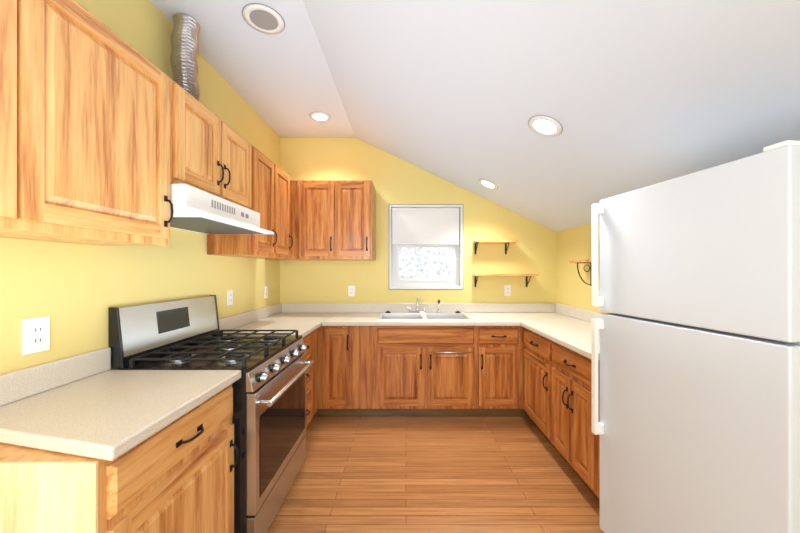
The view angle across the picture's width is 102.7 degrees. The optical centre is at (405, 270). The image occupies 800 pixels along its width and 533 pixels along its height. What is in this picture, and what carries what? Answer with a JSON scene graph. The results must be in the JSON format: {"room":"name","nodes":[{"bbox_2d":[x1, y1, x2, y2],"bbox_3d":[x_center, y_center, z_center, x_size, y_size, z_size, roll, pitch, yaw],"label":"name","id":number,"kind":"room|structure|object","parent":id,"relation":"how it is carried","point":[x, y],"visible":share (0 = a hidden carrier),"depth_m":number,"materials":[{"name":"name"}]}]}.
{"room":"kitchen","nodes":[
{"label":"kitchen","id":0,"kind":"room"},
{"bbox_2d":[0,0,279,374],"bbox_3d":[-1.470,-0.060,0.865,0.160,2.860,5.650,0,0,0],"label":"wall","id":1,"kind":"structure","parent":0,"point":[74,291],"depth_m":1.60,"materials":[{"name":"yellow paint"}]},
{"bbox_2d":[22,316,49,354],"bbox_3d":[-1.384,0.240,1.200,0.010,0.130,0.085,0,0,0],"label":"electrical outlet","id":2,"kind":"object","parent":1,"relation":"attached to","point":[35,335],"visible":1,"depth_m":1.19,"materials":[{"name":"white plastic"}]},
{"bbox_2d":[0,0,173,245],"bbox_3d":[-1.210,-0.502,0.883,0.355,0.775,1.167,0,0,0],"label":"upper cabinet","id":3,"kind":"object","parent":1,"relation":"attached to","point":[84,126],"visible":0.98,"depth_m":1.05,"materials":[{"name":"brown wood"}]},
{"bbox_2d":[169,77,251,208],"bbox_3d":[-1.210,-0.647,1.850,0.355,0.485,0.760,0,0,0],"label":"upper cabinet","id":4,"kind":"object","parent":1,"relation":"attached to","point":[210,152],"visible":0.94,"depth_m":1.72,"materials":[{"name":"brown wood"}]},
{"bbox_2d":[170,13,199,100],"bbox_3d":[-1.295,-1.210,1.880,0.141,0.622,0.150,0,0,0],"label":"vent duct","id":5,"kind":"object","parent":4,"relation":"on","point":[185,47],"visible":0.56,"depth_m":1.83,"materials":[{"name":"silver metal"}]},
{"bbox_2d":[170,184,273,233],"bbox_3d":[-1.152,-0.327,1.850,0.470,0.151,0.752,0,0,0],"label":"range hood","id":6,"kind":"object","parent":4,"relation":"attached to","point":[198,210],"visible":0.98,"depth_m":1.69,"materials":[{"name":"white metal"}]},
{"bbox_2d":[227,290,232,305],"bbox_3d":[-1.384,0.210,2.520,0.010,0.116,0.072,0,0,0],"label":"electrical outlet","id":7,"kind":"object","parent":1,"relation":"attached to","point":[229,297],"visible":1,"depth_m":2.51,"materials":[{"name":"white plastic"}]},
{"bbox_2d":[207,144,292,258],"bbox_3d":[-1.210,-0.502,2.602,0.355,0.775,0.737,0,0,0],"label":"upper cabinet","id":8,"kind":"object","parent":1,"relation":"attached to","point":[270,192],"visible":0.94,"depth_m":2.45,"materials":[{"name":"brown wood"}]},
{"bbox_2d":[264,286,267,297],"bbox_3d":[-1.384,0.210,3.170,0.010,0.116,0.072,0,0,0],"label":"electrical outlet","id":9,"kind":"object","parent":1,"relation":"attached to","point":[265,291],"visible":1,"depth_m":3.16,"materials":[{"name":"white plastic"}]},
{"bbox_2d":[280,138,555,312],"bbox_3d":[0.145,-0.060,3.610,3.030,2.860,0.160,0,0,0],"label":"wall","id":10,"kind":"structure","parent":0,"point":[395,180],"depth_m":3.53,"materials":[{"name":"yellow paint"}]},
{"bbox_2d":[268,180,375,260],"bbox_3d":[-0.861,-0.502,3.310,1.052,0.775,0.435,0,0,0],"label":"upper cabinet","id":11,"kind":"object","parent":10,"relation":"attached to","point":[332,220],"visible":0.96,"depth_m":3.13,"materials":[{"name":"brown wood"}]},
{"bbox_2d":[348,286,354,295],"bbox_3d":[-0.600,0.220,3.524,0.072,0.116,0.010,0,0,0],"label":"electrical outlet","id":12,"kind":"object","parent":10,"relation":"attached to","point":[351,290],"visible":1,"depth_m":3.52,"materials":[{"name":"white plastic"}]},
{"bbox_2d":[389,204,462,289],"bbox_3d":[0.220,-0.265,3.602,0.824,0.944,0.156,0,0,0],"label":"window unit","id":13,"kind":"structure","parent":10,"relation":"in","point":[425,225],"depth_m":3.57,"materials":[{"name":"white paint"}]},
{"bbox_2d":[473,240,538,286],"bbox_3d":[1.067,-0.074,3.453,0.665,0.501,0.150,0,0,0],"label":"shelves","id":14,"kind":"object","parent":10,"relation":"attached to","point":[506,242],"depth_m":3.38,"materials":[{"name":"brown wood"}]},
{"bbox_2d":[504,285,510,295],"bbox_3d":[1.120,0.215,3.524,0.072,0.116,0.010,0,0,0],"label":"electrical outlet","id":15,"kind":"object","parent":10,"relation":"attached to","point":[507,290],"visible":1,"depth_m":3.52,"materials":[{"name":"white plastic"}]},
{"bbox_2d":[267,416,603,532],"bbox_3d":[0.135,1.430,0.865,3.570,0.120,5.850,0,0,0],"label":"floor","id":16,"kind":"structure","parent":0,"point":[436,474],"depth_m":2.08,"materials":[{"name":"brown wood"}]},
{"bbox_2d":[0,384,238,532],"bbox_3d":[-1.070,0.935,1.159,0.635,0.870,0.655,0,0,0],"label":"base cabinet","id":17,"kind":"object","parent":16,"relation":"on","point":[176,476],"visible":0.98,"depth_m":0.95,"materials":[{"name":"brown wood"}]},
{"bbox_2d":[0,347,240,460],"bbox_3d":[-1.074,0.425,1.159,0.625,0.144,0.655,0,0,0],"label":"countertop","id":18,"kind":"structure","parent":17,"relation":"on","point":[91,404],"depth_m":1.11,"materials":[{"name":"stone"}]},
{"bbox_2d":[109,295,313,532],"bbox_3d":[-1.012,0.770,1.880,0.748,1.200,0.780,0,0,0],"label":"gas range","id":19,"kind":"object","parent":16,"relation":"on","point":[269,405],"visible":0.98,"depth_m":1.67,"materials":[{"name":"silver metal"}]},
{"bbox_2d":[303,329,316,427],"bbox_3d":[-1.070,0.935,2.590,0.635,0.870,0.634,0,0,0],"label":"base cabinet","id":20,"kind":"object","parent":16,"relation":"on","point":[310,341],"visible":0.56,"depth_m":2.73,"materials":[{"name":"brown wood"}]},
{"bbox_2d":[219,307,323,337],"bbox_3d":[-1.072,0.425,2.572,0.630,0.144,0.599,0,0,0],"label":"countertop","id":21,"kind":"structure","parent":20,"relation":"on","point":[305,320],"depth_m":2.83,"materials":[{"name":"stone"}]},
{"bbox_2d":[330,326,353,415],"bbox_3d":[-0.634,0.935,3.226,0.300,0.870,0.600,0,0,0],"label":"base cabinet","id":22,"kind":"object","parent":16,"relation":"on","point":[341,337],"depth_m":2.93,"materials":[{"name":"brown wood"}]},
{"bbox_2d":[386,333,477,415],"bbox_3d":[0.181,1.040,3.226,0.930,0.660,0.600,0,0,0],"label":"base cabinet","id":23,"kind":"object","parent":16,"relation":"on","point":[428,374],"depth_m":2.93,"materials":[{"name":"brown wood"}]},
{"bbox_2d":[462,326,521,415],"bbox_3d":[0.850,0.935,3.226,0.408,0.870,0.600,0,0,0],"label":"base cabinet","id":24,"kind":"object","parent":16,"relation":"on","point":[499,348],"depth_m":2.93,"materials":[{"name":"brown wood"}]},
{"bbox_2d":[267,303,571,325],"bbox_3d":[0.135,0.425,3.199,3.044,0.144,0.655,0,0,0],"label":"countertop","id":25,"kind":"structure","parent":24,"relation":"on","point":[335,314],"depth_m":3.51,"materials":[{"name":"stone"}]},
{"bbox_2d":[377,296,473,319],"bbox_3d":[0.181,0.435,3.218,0.900,0.344,0.500,0,0,0],"label":"sink","id":26,"kind":"object","parent":25,"relation":"in","point":[417,314],"visible":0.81,"depth_m":3.39,"materials":[{"name":"silver metal"}]},
{"bbox_2d":[523,328,599,501],"bbox_3d":[1.340,0.935,2.344,0.635,0.870,1.127,0,0,0],"label":"base cabinet","id":27,"kind":"object","parent":16,"relation":"on","point":[557,392],"visible":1,"depth_m":2.15,"materials":[{"name":"brown wood"}]},
{"bbox_2d":[520,307,599,359],"bbox_3d":[1.341,0.425,2.326,0.632,0.144,1.092,0,0,0],"label":"countertop","id":28,"kind":"structure","parent":27,"relation":"on","point":[569,327],"depth_m":2.74,"materials":[{"name":"stone"}]},
{"bbox_2d":[591,140,799,532],"bbox_3d":[1.287,0.500,1.282,0.650,1.740,0.720,0,0,-8],"label":"refrigerator","id":29,"kind":"object","parent":16,"relation":"on","point":[696,428],"visible":1,"depth_m":1.11,"materials":[{"name":"white metal"}]},
{"bbox_2d":[150,0,799,231],"bbox_3d":[0.135,-0.983,0.865,3.370,1.255,5.650,0,0,0],"label":"ceiling","id":30,"kind":"structure","parent":0,"point":[630,95],"depth_m":1.67,"materials":[{"name":"white paint"}]},
{"bbox_2d":[242,3,284,33],"bbox_3d":[-0.830,-1.466,1.870,0.233,0.006,0.233,0,0,0],"label":"speaker","id":31,"kind":"object","parent":30,"relation":"attached to","point":[262,18],"visible":1,"depth_m":1.86},
{"bbox_2d":[309,112,330,121],"bbox_3d":[-0.820,-1.466,3.050,0.201,0.006,0.201,0,0,0],"label":"recessed light","id":32,"kind":"object","parent":30,"relation":"in","point":[320,116],"visible":1,"depth_m":3.04,"materials":[{"name":"white glass"}]},
{"bbox_2d":[478,179,497,188],"bbox_3d":[0.789,-0.834,3.080,0.201,0.005,0.201,25,0,0],"label":"recessed light","id":33,"kind":"object","parent":30,"relation":"in","point":[487,184],"visible":1,"depth_m":3.07,"materials":[{"name":"white glass"}]},
{"bbox_2d":[528,115,562,136],"bbox_3d":[0.799,-0.829,1.840,0.201,0.005,0.201,25,0,0],"label":"recessed light","id":34,"kind":"object","parent":30,"relation":"in","point":[544,125],"visible":1,"depth_m":1.83,"materials":[{"name":"white glass"}]},
{"bbox_2d":[556,221,608,312],"bbox_3d":[1.740,0.460,0.865,0.160,1.820,5.650,0,0,0],"label":"wall","id":35,"kind":"structure","parent":0,"point":[574,243],"depth_m":3.13,"materials":[{"name":"yellow paint"}]},
{"bbox_2d":[568,259,599,285],"bbox_3d":[1.583,0.020,2.645,0.150,0.230,0.650,0,0,0],"label":"shelf","id":36,"kind":"object","parent":35,"relation":"attached to","point":[581,261],"visible":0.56,"depth_m":2.86,"materials":[{"name":"brown wood"}]},
{"label":"outside","id":37,"kind":"structure","parent":0,"visible":0},
{"bbox_2d":[399,247,451,277],"bbox_3d":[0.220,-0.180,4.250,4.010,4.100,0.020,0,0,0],"label":"window pane","id":38,"kind":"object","parent":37,"point":[425,262],"depth_m":4.24,"materials":[{"name":"glass"}]}
]}

